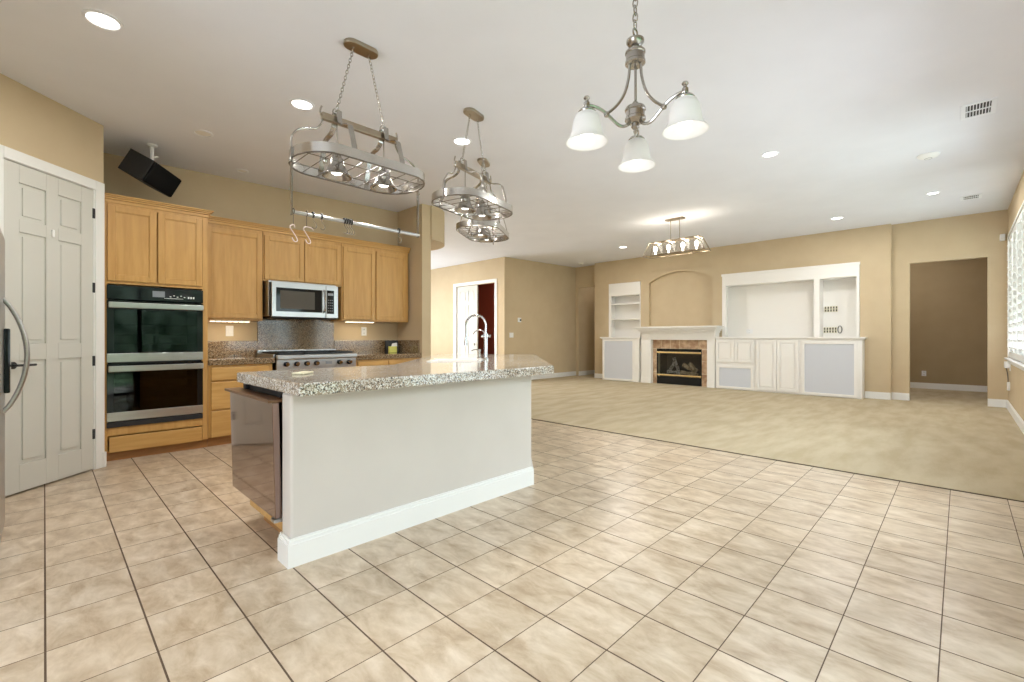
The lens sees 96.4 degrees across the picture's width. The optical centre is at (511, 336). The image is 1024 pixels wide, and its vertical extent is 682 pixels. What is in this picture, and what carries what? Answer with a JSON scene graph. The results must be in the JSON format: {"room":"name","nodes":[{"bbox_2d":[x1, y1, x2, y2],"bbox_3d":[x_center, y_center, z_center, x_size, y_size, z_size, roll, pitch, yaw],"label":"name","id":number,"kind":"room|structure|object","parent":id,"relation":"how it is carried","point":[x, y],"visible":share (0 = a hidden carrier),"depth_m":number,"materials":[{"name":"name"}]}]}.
{"room":"open-plan kitchen","nodes":[
{"label":"open-plan kitchen","id":0,"kind":"room"},
{"bbox_2d":[0,73,103,183],"bbox_3d":[-3.844,-0.510,3.267,0.140,3.420,1.950,0,0,-1],"label":"wall","id":1,"kind":"structure","parent":0,"point":[32,123],"depth_m":3.73,"materials":[{"name":"beige paint"}]},
{"bbox_2d":[0,144,104,496],"bbox_3d":[-3.797,-0.107,3.762,0.183,2.615,0.938,0,0,-1],"label":"door","id":2,"kind":"structure","parent":1,"relation":"in","point":[52,217],"depth_m":3.75,"materials":[{"name":"white wood"}]},
{"bbox_2d":[103,452,106,466],"bbox_3d":[-3.769,1.130,4.226,0.030,0.140,0.035,0,0,-1],"label":"baseboard","id":3,"kind":"structure","parent":1,"relation":"attached to","point":[104,453],"depth_m":4.22,"materials":[{"name":"white wood"}]},
{"bbox_2d":[104,153,430,357],"bbox_3d":[-2.895,-0.510,5.934,0.800,3.420,3.890,0,0,44],"label":"wall","id":4,"kind":"structure","parent":0,"point":[229,198],"depth_m":6.45,"materials":[{"name":"beige paint"}]},
{"bbox_2d":[226,326,232,335],"bbox_3d":[-3.512,-0.075,5.697,0.011,0.130,0.085,0,0,44],"label":"wall switch","id":5,"kind":"object","parent":4,"relation":"attached to","point":[229,329],"visible":1,"depth_m":5.69,"materials":[{"name":"white plastic"}]},
{"bbox_2d":[208,223,261,320],"bbox_3d":[-3.412,-0.752,5.535,0.360,1.105,0.633,0,0,44],"label":"upper cabinet","id":6,"kind":"object","parent":4,"relation":"attached to","point":[234,253],"visible":0.9,"depth_m":5.42,"materials":[{"name":"brown wood"}]},
{"bbox_2d":[209,320,249,321],"bbox_3d":[-3.362,-0.188,5.460,0.055,0.020,0.420,0,0,44],"label":"light","id":7,"kind":"object","parent":6,"relation":"attached to","point":[209,320],"visible":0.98,"depth_m":5.42,"materials":[{"name":"white plastic"}]},
{"bbox_2d":[257,318,333,349],"bbox_3d":[-2.938,0.000,6.276,0.019,0.490,1.006,0,0,44],"label":"backsplash","id":8,"kind":"structure","parent":4,"relation":"attached to","point":[272,334],"depth_m":6.24,"materials":[{"name":"stone"}]},
{"bbox_2d":[262,231,340,286],"bbox_3d":[-2.838,-1.000,6.121,0.360,0.610,0.999,0,0,44],"label":"upper cabinet","id":9,"kind":"object","parent":4,"relation":"attached to","point":[283,259],"visible":0.95,"depth_m":5.95,"materials":[{"name":"brown wood"}]},
{"bbox_2d":[262,280,337,319],"bbox_3d":[-2.793,-0.464,5.991,0.606,0.458,0.849,0,0,44],"label":"microwave","id":10,"kind":"object","parent":9,"relation":"attached to","point":[280,299],"visible":0.98,"depth_m":5.77,"materials":[{"name":"metal"}]},
{"bbox_2d":[361,327,366,335],"bbox_3d":[-2.256,-0.085,6.980,0.010,0.130,0.085,0,0,44],"label":"wall outlet","id":11,"kind":"object","parent":4,"relation":"attached to","point":[363,329],"visible":1,"depth_m":6.98,"materials":[{"name":"white plastic"}]},
{"bbox_2d":[331,243,407,322],"bbox_3d":[-2.109,-0.767,6.866,0.360,1.075,1.078,0,0,44],"label":"upper cabinet","id":12,"kind":"object","parent":4,"relation":"attached to","point":[374,282],"visible":0.99,"depth_m":6.70,"materials":[{"name":"brown wood"}]},
{"bbox_2d":[208,216,410,252],"bbox_3d":[-2.652,-1.344,6.292,0.388,0.078,2.688,0,0,44],"label":"crown molding","id":13,"kind":"structure","parent":12,"relation":"attached to","point":[212,219],"depth_m":5.96,"materials":[{"name":"brown wood"}]},
{"bbox_2d":[344,321,373,322],"bbox_3d":[-2.208,-0.218,6.640,0.055,0.020,0.440,0,0,44],"label":"light","id":14,"kind":"object","parent":12,"relation":"attached to","point":[344,321],"visible":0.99,"depth_m":6.62,"materials":[{"name":"white plastic"}]},
{"bbox_2d":[431,205,444,250],"bbox_3d":[-1.482,-1.850,7.663,1.240,0.700,0.561,0,0,44],"label":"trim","id":15,"kind":"structure","parent":4,"relation":"attached to","point":[437,214],"depth_m":7.20,"materials":[{"name":"beige paint"}]},
{"bbox_2d":[431,257,507,355],"bbox_3d":[-1.585,-0.510,13.391,4.000,3.420,0.120,0,0,44],"label":"wall","id":16,"kind":"structure","parent":0,"point":[443,279],"depth_m":13.44,"materials":[{"name":"beige paint"}]},
{"bbox_2d":[455,287,456,353],"bbox_3d":[-1.625,-0.130,13.364,0.020,2.660,0.055,0,0,44],"label":"door frame","id":17,"kind":"structure","parent":16,"relation":"attached to","point":[455,287],"depth_m":13.35,"materials":[{"name":"white wood"}]},
{"bbox_2d":[453,278,496,353],"bbox_3d":[-1.044,-0.175,12.785,1.840,2.750,0.108,0,0,44],"label":"door","id":18,"kind":"structure","parent":16,"relation":"in","point":[467,296],"depth_m":13.00,"materials":[{"name":"white wood"}]},
{"bbox_2d":[478,283,493,353],"bbox_3d":[-0.376,-0.510,14.712,3.880,3.420,0.100,0,0,44],"label":"wall","id":19,"kind":"structure","parent":0,"point":[485,291],"depth_m":15.10,"materials":[{"name":"red paint"}]},
{"bbox_2d":[0,374,1023,681],"bbox_3d":[-0.299,1.244,8.200,13.300,0.112,17.500,0,0,44],"label":"floor","id":20,"kind":"structure","parent":0,"point":[625,558],"depth_m":2.42,"materials":[{"name":"tile"}]},
{"bbox_2d":[0,229,29,541],"bbox_3d":[-2.991,0.287,2.202,0.915,1.825,0.922,0,0,44],"label":"refrigerator","id":21,"kind":"object","parent":20,"relation":"on","point":[5,333],"visible":1,"depth_m":2.66,"materials":[{"name":"metal"}]},
{"bbox_2d":[105,193,213,460],"bbox_3d":[-3.800,-0.086,4.897,0.678,2.573,0.903,0,0,44],"label":"tall cabinet","id":22,"kind":"object","parent":20,"relation":"on","point":[149,243],"visible":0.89,"depth_m":4.67,"materials":[{"name":"brown wood"}]},
{"bbox_2d":[106,285,203,427],"bbox_3d":[-3.782,0.185,4.832,0.635,1.380,0.779,0,0,44],"label":"double wall oven","id":23,"kind":"object","parent":22,"relation":"in","point":[154,336],"visible":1,"depth_m":4.62,"materials":[{"name":"black"}]},
{"bbox_2d":[207,363,271,446],"bbox_3d":[-3.300,0.756,5.434,0.662,0.888,0.651,0,0,44],"label":"base cabinet","id":24,"kind":"object","parent":20,"relation":"on","point":[220,377],"visible":0.5,"depth_m":5.06,"materials":[{"name":"brown wood"}]},
{"bbox_2d":[208,341,274,365],"bbox_3d":[-3.293,0.180,5.444,0.673,0.260,0.676,0,0,44],"label":"countertop","id":25,"kind":"structure","parent":24,"relation":"on","point":[219,352],"depth_m":5.58,"materials":[{"name":"stone"}]},
{"bbox_2d":[256,349,356,370],"bbox_3d":[-2.671,0.292,5.997,0.732,0.245,1.035,0,0,44],"label":"gas rangetop","id":26,"kind":"object","parent":25,"relation":"on","point":[297,358],"visible":0.98,"depth_m":5.78,"materials":[{"name":"metal"}]},
{"bbox_2d":[356,358,418,365],"bbox_3d":[-1.977,0.756,6.785,0.662,0.888,1.040,0,0,44],"label":"base cabinet","id":27,"kind":"object","parent":20,"relation":"on","point":[370,362],"visible":0.16,"depth_m":6.47,"materials":[{"name":"brown wood"}]},
{"bbox_2d":[334,340,421,359],"bbox_3d":[-1.978,0.180,6.787,0.673,0.260,1.063,0,0,44],"label":"countertop","id":28,"kind":"structure","parent":27,"relation":"on","point":[365,349],"depth_m":6.89,"materials":[{"name":"stone"}]},
{"bbox_2d":[385,340,398,352],"bbox_3d":[-1.872,0.150,7.164,0.159,0.190,0.218,0,0,44],"label":"box","id":29,"kind":"object","parent":28,"relation":"on","point":[391,346],"visible":1,"depth_m":7.11,"materials":[{"name":"yellow"}]},
{"bbox_2d":[250,376,533,568],"bbox_3d":[-0.539,0.748,4.219,1.642,0.904,3.905,0,0,15],"label":"kitchen island","id":30,"kind":"object","parent":20,"relation":"on","point":[359,467],"visible":0.68,"depth_m":2.82,"materials":[{"name":"paint"}]},
{"bbox_2d":[225,383,282,523],"bbox_3d":[-1.558,0.652,2.768,0.840,0.704,0.112,0,0,44],"label":"dishwasher","id":31,"kind":"object","parent":30,"relation":"attached to","point":[256,412],"visible":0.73,"depth_m":2.65,"materials":[{"name":"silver metal"}]},
{"bbox_2d":[249,385,281,493],"bbox_3d":[-1.496,0.650,2.781,0.750,0.700,0.006,0,0,44],"label":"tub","id":32,"kind":"object","parent":31,"relation":"in","point":[253,388],"depth_m":2.61,"materials":[{"name":"silver metal"}]},
{"bbox_2d":[237,354,553,396],"bbox_3d":[-0.502,0.263,4.245,1.901,0.065,4.113,0,0,14],"label":"island countertop","id":33,"kind":"structure","parent":30,"relation":"on","point":[417,372],"depth_m":2.97,"materials":[{"name":"stone"}]},
{"bbox_2d":[292,371,313,374],"bbox_3d":[-1.300,0.223,2.847,0.067,0.012,0.139,0,0,4],"label":"sponge","id":34,"kind":"object","parent":33,"relation":"on","point":[301,372],"visible":1,"depth_m":2.80,"materials":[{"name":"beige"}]},
{"bbox_2d":[427,358,482,361],"bbox_3d":[-0.543,0.316,4.484,0.500,0.189,0.490,0,0,-1],"label":"sink","id":35,"kind":"object","parent":33,"relation":"in","point":[435,359],"visible":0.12,"depth_m":4.69,"materials":[{"name":"white ceramic"}]},
{"bbox_2d":[471,349,480,357],"bbox_3d":[-0.372,0.177,4.800,0.111,0.106,0.047,0,0,6],"label":"soap dispenser","id":36,"kind":"object","parent":33,"relation":"on","point":[478,350],"visible":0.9,"depth_m":4.79,"materials":[{"name":"silver metal"}]},
{"bbox_2d":[464,314,490,359],"bbox_3d":[-0.348,-0.002,4.613,0.270,0.465,0.062,0,0,-4],"label":"kitchen faucet","id":37,"kind":"object","parent":33,"relation":"on","point":[485,335],"visible":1,"depth_m":4.61,"materials":[{"name":"silver metal"}]},
{"bbox_2d":[600,337,640,381],"bbox_3d":[3.010,0.594,12.488,1.230,1.187,0.339,0,0,44],"label":"base cabinet","id":38,"kind":"object","parent":20,"relation":"on","point":[621,358],"depth_m":12.35,"materials":[{"name":"white wood"}]},
{"bbox_2d":[634,326,723,387],"bbox_3d":[4.081,0.464,11.341,2.115,1.447,0.478,0,0,44],"label":"fireplace mantel","id":39,"kind":"object","parent":20,"relation":"on","point":[648,334],"visible":0.98,"depth_m":11.23,"materials":[{"name":"white wood"}]},
{"bbox_2d":[634,326,723,332],"bbox_3d":[4.081,-0.180,11.341,2.115,0.160,0.478,0,0,44],"label":"mantel shelf","id":40,"kind":"object","parent":39,"relation":"attached to","point":[666,329],"depth_m":11.09,"materials":[{"name":"white wood"}]},
{"bbox_2d":[653,340,706,386],"bbox_3d":[4.386,0.629,11.593,1.419,1.116,0.695,0,0,44],"label":"fireplace surround","id":41,"kind":"object","parent":20,"relation":"on","point":[677,362],"visible":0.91,"depth_m":11.56,"materials":[{"name":"tile"}]},
{"bbox_2d":[716,339,754,390],"bbox_3d":[5.117,0.616,10.427,0.845,1.142,0.318,0,0,44],"label":"base cabinet","id":42,"kind":"object","parent":20,"relation":"on","point":[735,358],"visible":0.98,"depth_m":10.30,"materials":[{"name":"white wood"}]},
{"bbox_2d":[755,339,799,394],"bbox_3d":[5.724,0.616,9.834,0.848,1.142,0.318,0,0,44],"label":"base cabinet","id":43,"kind":"object","parent":20,"relation":"on","point":[777,361],"visible":1,"depth_m":9.71,"materials":[{"name":"white wood"}]},
{"bbox_2d":[713,337,866,338],"bbox_3d":[5.790,0.022,9.767,2.810,0.045,0.339,0,0,44],"label":"countertop","id":44,"kind":"structure","parent":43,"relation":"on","point":[713,337],"depth_m":9.54,"materials":[{"name":"white wood"}]},
{"bbox_2d":[533,419,1023,501],"bbox_3d":[-0.603,1.196,7.553,12.570,0.007,0.011,0,0,44],"label":"trim","id":45,"kind":"structure","parent":20,"relation":"on","point":[533,419],"depth_m":4.20,"materials":[{"name":"brown wood"}]},
{"bbox_2d":[800,339,864,398],"bbox_3d":[6.397,0.616,9.178,1.028,1.142,0.312,0,0,44],"label":"base cabinet","id":46,"kind":"object","parent":20,"relation":"on","point":[828,367],"visible":1,"depth_m":9.04,"materials":[{"name":"white painted wood"},{"name":"grey fabric"}]},
{"bbox_2d":[0,0,1023,268],"bbox_3d":[-0.334,-2.147,8.164,13.700,0.506,17.800,0,0,44],"label":"ceiling","id":47,"kind":"structure","parent":0,"point":[849,94],"depth_m":3.80,"materials":[{"name":"white paint"}]},
{"bbox_2d":[81,9,123,31],"bbox_3d":[-2.521,-1.950,2.824,0.196,0.012,0.196,0,0,44],"label":"recessed light","id":48,"kind":"object","parent":47,"relation":"in","point":[103,20],"visible":1,"depth_m":2.82,"materials":[{"name":"white"}]},
{"bbox_2d":[118,143,180,196],"bbox_3d":[-3.727,-1.738,4.738,0.329,0.444,0.502,0,0,-10],"label":"wall speaker","id":49,"kind":"object","parent":47,"relation":"attached to","point":[142,168],"visible":1,"depth_m":4.56,"materials":[{"name":"black plastic"}]},
{"bbox_2d":[143,162,180,196],"bbox_3d":[-3.620,-1.625,4.753,0.114,0.217,0.484,0,0,-10],"label":"grille","id":50,"kind":"object","parent":49,"relation":"attached to","point":[155,176],"depth_m":4.70,"materials":[{"name":"black fabric"}]},
{"bbox_2d":[192,129,213,136],"bbox_3d":[-2.982,-1.964,4.419,0.172,0.012,0.172,0,0,44],"label":"recessed light","id":51,"kind":"object","parent":47,"relation":"in","point":[203,133],"visible":1,"depth_m":4.41,"materials":[{"name":"white"}]},
{"bbox_2d":[236,169,248,172],"bbox_3d":[-3.206,-1.974,5.445,0.132,0.012,0.132,0,0,44],"label":"recessed light","id":52,"kind":"object","parent":47,"relation":"in","point":[238,170],"visible":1,"depth_m":5.43,"materials":[{"name":"white"}]},
{"bbox_2d":[289,98,314,109],"bbox_3d":[-1.781,-1.972,3.885,0.196,0.012,0.196,0,0,44],"label":"recessed light","id":53,"kind":"object","parent":47,"relation":"in","point":[302,104],"visible":1,"depth_m":3.88,"materials":[{"name":"white"}]},
{"bbox_2d":[288,37,424,237],"bbox_3d":[-1.027,-1.361,3.118,0.510,1.233,0.949,0,0,44],"label":"pot rack","id":54,"kind":"object","parent":47,"relation":"hanging from","point":[336,172],"visible":1,"depth_m":3.06,"materials":[{"name":"silver metal"}]},
{"bbox_2d":[290,208,297,241],"bbox_3d":[-1.336,-0.686,2.803,0.039,0.208,0.034,0,0,-6],"label":"hook","id":55,"kind":"object","parent":54,"relation":"hanging from","point":[293,208],"visible":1,"depth_m":2.80,"materials":[{"name":"grey metal"}]},
{"bbox_2d":[303,211,312,243],"bbox_3d":[-1.272,-0.686,2.862,0.062,0.208,0.036,0,0,-24],"label":"hook","id":56,"kind":"object","parent":54,"relation":"hanging from","point":[306,211],"visible":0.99,"depth_m":2.86,"materials":[{"name":"grey metal"}]},
{"bbox_2d":[322,154,351,181],"bbox_3d":[-1.146,-1.127,2.997,0.184,0.157,0.184,0,0,44],"label":"bell shade","id":57,"kind":"object","parent":54,"relation":"hanging from","point":[335,171],"depth_m":2.97,"materials":[{"name":"silver metal"}]},
{"bbox_2d":[343,218,354,234],"bbox_3d":[-1.087,-0.736,3.057,0.037,0.105,0.080,0,0,44],"label":"clip","id":58,"kind":"object","parent":54,"relation":"hanging from","point":[347,219],"visible":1,"depth_m":3.05,"materials":[{"name":"black"}]},
{"bbox_2d":[370,167,396,192],"bbox_3d":[-0.908,-1.127,3.240,0.184,0.157,0.184,0,0,44],"label":"bell shade","id":59,"kind":"object","parent":54,"relation":"hanging from","point":[381,185],"depth_m":3.21,"materials":[{"name":"silver metal"}]},
{"bbox_2d":[452,137,471,145],"bbox_3d":[-0.510,-1.997,4.675,0.196,0.012,0.196,0,0,44],"label":"recessed light","id":60,"kind":"object","parent":47,"relation":"in","point":[458,140],"visible":0.91,"depth_m":4.67,"materials":[{"name":"white"}]},
{"bbox_2d":[431,107,512,222],"bbox_3d":[-0.341,-1.545,4.084,0.490,0.905,0.889,0,0,30],"label":"pot rack","id":61,"kind":"object","parent":47,"relation":"hanging from","point":[465,209],"visible":1,"depth_m":4.01,"materials":[{"name":"silver metal"}]},
{"bbox_2d":[455,195,475,213],"bbox_3d":[-0.406,-1.171,3.971,0.184,0.157,0.184,0,0,30],"label":"bell shade","id":62,"kind":"object","parent":61,"relation":"hanging from","point":[464,207],"depth_m":3.94,"materials":[{"name":"silver metal"}]},
{"bbox_2d":[472,200,491,219],"bbox_3d":[-0.275,-1.171,4.196,0.184,0.157,0.184,0,0,30],"label":"bell shade","id":63,"kind":"object","parent":61,"relation":"hanging from","point":[482,213],"depth_m":4.16,"materials":[{"name":"silver metal"}]},
{"bbox_2d":[456,158,508,244],"bbox_3d":[-0.325,-1.567,5.244,0.490,0.889,0.889,0,0,12],"label":"pot rack","id":64,"kind":"object","parent":47,"relation":"hanging from","point":[482,234],"visible":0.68,"depth_m":5.14,"materials":[{"name":"silver metal"}]},
{"bbox_2d":[472,226,488,237],"bbox_3d":[-0.352,-1.202,5.117,0.184,0.157,0.184,0,0,12],"label":"bell shade","id":65,"kind":"object","parent":64,"relation":"hanging from","point":[480,232],"depth_m":5.07,"materials":[{"name":"silver metal"}]},
{"bbox_2d":[479,228,493,242],"bbox_3d":[-0.297,-1.202,5.370,0.184,0.157,0.184,0,0,12],"label":"bell shade","id":66,"kind":"object","parent":64,"relation":"hanging from","point":[489,239],"depth_m":5.34,"materials":[{"name":"silver metal"}]},
{"bbox_2d":[566,0,708,172],"bbox_3d":[0.550,-1.382,1.866,0.498,1.195,0.541,0,0,44],"label":"chandelier","id":67,"kind":"object","parent":47,"relation":"hanging from","point":[686,121],"visible":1,"depth_m":1.86,"materials":[{"name":"white glass"}]},
{"bbox_2d":[642,216,710,258],"bbox_3d":[2.867,-1.769,8.039,1.126,0.632,0.296,0,0,44],"label":"linear pendant","id":68,"kind":"object","parent":47,"relation":"hanging from","point":[696,243],"visible":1,"depth_m":8.00,"materials":[{"name":"silver metal"}]},
{"bbox_2d":[761,151,778,157],"bbox_3d":[2.885,-2.042,5.122,0.182,0.012,0.182,0,0,44],"label":"recessed light","id":69,"kind":"object","parent":47,"relation":"in","point":[770,153],"visible":1,"depth_m":5.12,"materials":[{"name":"white"}]},
{"bbox_2d":[830,217,843,219],"bbox_3d":[5.784,-2.114,8.151,0.202,0.012,0.202,0,0,44],"label":"recessed light","id":70,"kind":"object","parent":47,"relation":"in","point":[833,218],"visible":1,"depth_m":8.17,"materials":[{"name":"white"}]},
{"bbox_2d":[917,151,939,159],"bbox_3d":[4.732,-2.048,5.205,0.200,0.048,0.200,0,0,44],"label":"smoke detector","id":71,"kind":"object","parent":47,"relation":"attached to","point":[930,155],"visible":1,"depth_m":5.16,"materials":[{"name":"white plastic"}]},
{"bbox_2d":[926,191,939,194],"bbox_3d":[6.152,-2.100,6.694,0.162,0.012,0.162,0,0,44],"label":"recessed light","id":72,"kind":"object","parent":47,"relation":"in","point":[935,192],"visible":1,"depth_m":6.69,"materials":[{"name":"white"}]},
{"bbox_2d":[960,193,981,200],"bbox_3d":[6.938,-2.114,6.923,0.230,0.017,0.280,0,0,44],"label":"ceiling vent","id":73,"kind":"object","parent":47,"relation":"in","point":[976,196],"visible":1,"depth_m":6.92,"materials":[{"name":"white metal"}]},
{"bbox_2d":[960,97,997,120],"bbox_3d":[4.189,-2.047,4.114,0.230,0.017,0.370,0,0,44],"label":"ceiling vent","id":74,"kind":"object","parent":47,"relation":"in","point":[985,107],"visible":1,"depth_m":4.11,"materials":[{"name":"white metal"}]},
{"bbox_2d":[508,257,575,372],"bbox_3d":[0.885,-0.510,13.141,0.120,3.420,2.980,0,0,44],"label":"wall","id":75,"kind":"structure","parent":0,"point":[543,295],"depth_m":13.04,"materials":[{"name":"beige paint"}]},
{"bbox_2d":[531,371,575,379],"bbox_3d":[0.893,1.127,13.050,0.018,0.145,3.100,0,0,44],"label":"baseboard","id":76,"kind":"structure","parent":75,"relation":"attached to","point":[573,373],"depth_m":13.40,"materials":[{"name":"white wood"}]},
{"bbox_2d":[576,265,594,375],"bbox_3d":[2.309,-0.510,13.916,1.070,3.420,0.120,0,0,44],"label":"wall","id":77,"kind":"structure","parent":0,"point":[585,276],"depth_m":14.09,"materials":[{"name":"beige paint"}]},
{"bbox_2d":[581,287,594,370],"bbox_3d":[3.106,-0.510,14.466,1.200,3.420,1.780,0,0,44],"label":"wall","id":78,"kind":"structure","parent":0,"point":[587,293],"depth_m":14.42,"materials":[{"name":"beige paint"}]},
{"bbox_2d":[579,370,594,375],"bbox_3d":[2.720,1.127,14.759,0.018,0.145,1.900,0,0,44],"label":"baseboard","id":79,"kind":"structure","parent":78,"relation":"attached to","point":[589,372],"depth_m":14.37,"materials":[{"name":"white wood"}]},
{"bbox_2d":[595,224,890,392],"bbox_3d":[5.000,-0.510,11.212,6.660,3.420,0.620,0,0,44],"label":"wall","id":80,"kind":"structure","parent":0,"point":[679,290],"depth_m":10.54,"materials":[{"name":"beige paint"}]},
{"bbox_2d":[594,373,601,377],"bbox_3d":[2.566,1.127,13.149,0.470,0.145,0.018,0,0,44],"label":"baseboard","id":81,"kind":"structure","parent":80,"relation":"attached to","point":[596,375],"depth_m":13.23,"materials":[{"name":"white wood"}]},
{"bbox_2d":[609,281,640,336],"bbox_3d":[3.200,-0.734,12.740,0.980,1.523,0.315,0,0,44],"label":"niche","id":82,"kind":"object","parent":80,"relation":"in","point":[624,298],"visible":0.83,"depth_m":12.84,"materials":[{"name":"white wood"}]},
{"bbox_2d":[721,262,859,336],"bbox_3d":[6.005,-0.724,10.015,2.630,1.503,0.375,0,0,44],"label":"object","id":83,"kind":"object","parent":80,"relation":"attached to","point":[788,302],"visible":0.96,"depth_m":10.02,"materials":[{"name":"white wood"}]},
{"bbox_2d":[824,306,837,311],"bbox_3d":[6.679,-0.585,9.589,0.230,0.120,0.012,0,0,44],"label":"cable plate","id":84,"kind":"object","parent":83,"relation":"attached to","point":[826,308],"visible":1,"depth_m":9.58,"materials":[{"name":"beige plastic"}]},
{"bbox_2d":[824,326,841,332],"bbox_3d":[6.700,-0.155,9.562,0.027,0.164,0.328,0,0,-42],"label":"cable plate","id":85,"kind":"object","parent":83,"relation":"attached to","point":[826,329],"visible":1,"depth_m":9.59,"materials":[{"name":"beige plastic"}]},
{"bbox_2d":[865,391,890,399],"bbox_3d":[7.018,1.127,8.791,0.390,0.145,0.018,0,0,44],"label":"baseboard","id":86,"kind":"structure","parent":80,"relation":"attached to","point":[868,394],"depth_m":8.78,"materials":[{"name":"white wood"}]},
{"bbox_2d":[910,258,986,385],"bbox_3d":[8.760,-0.510,9.449,2.500,3.420,2.840,0,0,44],"label":"wall","id":87,"kind":"structure","parent":0,"point":[948,299],"depth_m":10.28,"materials":[{"name":"brown paint"}]},
{"bbox_2d":[910,382,986,391],"bbox_3d":[9.613,1.127,10.449,2.120,0.145,0.018,0,0,44],"label":"baseboard","id":88,"kind":"structure","parent":87,"relation":"attached to","point":[975,388],"depth_m":10.26,"materials":[{"name":"white wood"}]},
{"bbox_2d":[891,209,1007,405],"bbox_3d":[7.882,-0.510,8.223,1.640,3.420,0.140,0,0,44],"label":"wall","id":89,"kind":"structure","parent":0,"point":[971,236],"depth_m":8.13,"materials":[{"name":"beige paint"}]},
{"bbox_2d":[891,392,909,400],"bbox_3d":[7.334,1.127,8.649,0.261,0.145,0.018,0,0,44],"label":"baseboard","id":90,"kind":"structure","parent":89,"relation":"attached to","point":[896,396],"depth_m":8.64,"materials":[{"name":"white wood"}]},
{"bbox_2d":[988,399,1006,407],"bbox_3d":[8.236,1.127,7.766,0.235,0.145,0.018,0,0,44],"label":"baseboard","id":91,"kind":"structure","parent":89,"relation":"attached to","point":[991,402],"depth_m":7.76,"materials":[{"name":"white wood"}]},
{"bbox_2d":[1000,234,1004,240],"bbox_3d":[8.258,-1.675,7.710,0.065,0.110,0.063,0,0,44],"label":"sensor","id":92,"kind":"object","parent":89,"relation":"attached to","point":[1002,236],"visible":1,"depth_m":7.69,"materials":[{"name":"white plastic"}]},
{"bbox_2d":[1008,171,1023,420],"bbox_3d":[3.381,-0.510,2.546,0.130,3.420,14.570,0,0,44],"label":"wall","id":93,"kind":"structure","parent":0,"point":[1016,375],"depth_m":6.51,"materials":[{"name":"beige paint"}]},
{"bbox_2d":[1004,361,1010,390],"bbox_3d":[7.976,0.610,7.376,0.060,0.500,0.300,0,0,44],"label":"adapter","id":94,"kind":"object","parent":93,"relation":"attached to","point":[1006,364],"visible":0.87,"depth_m":7.35,"materials":[{"name":"white plastic"}]},
{"bbox_2d":[1004,201,1023,370],"bbox_3d":[7.102,-0.635,6.390,0.170,2.110,3.270,0,0,44],"label":"window","id":95,"kind":"structure","parent":93,"relation":"in","point":[1015,245],"depth_m":6.37,"materials":[{"name":"white"}]},
{"bbox_2d":[1006,400,1023,433],"bbox_3d":[5.263,1.127,4.574,0.018,0.145,8.700,0,0,44],"label":"baseboard","id":96,"kind":"structure","parent":93,"relation":"attached to","point":[1010,408],"depth_m":6.42,"materials":[{"name":"white wood"}]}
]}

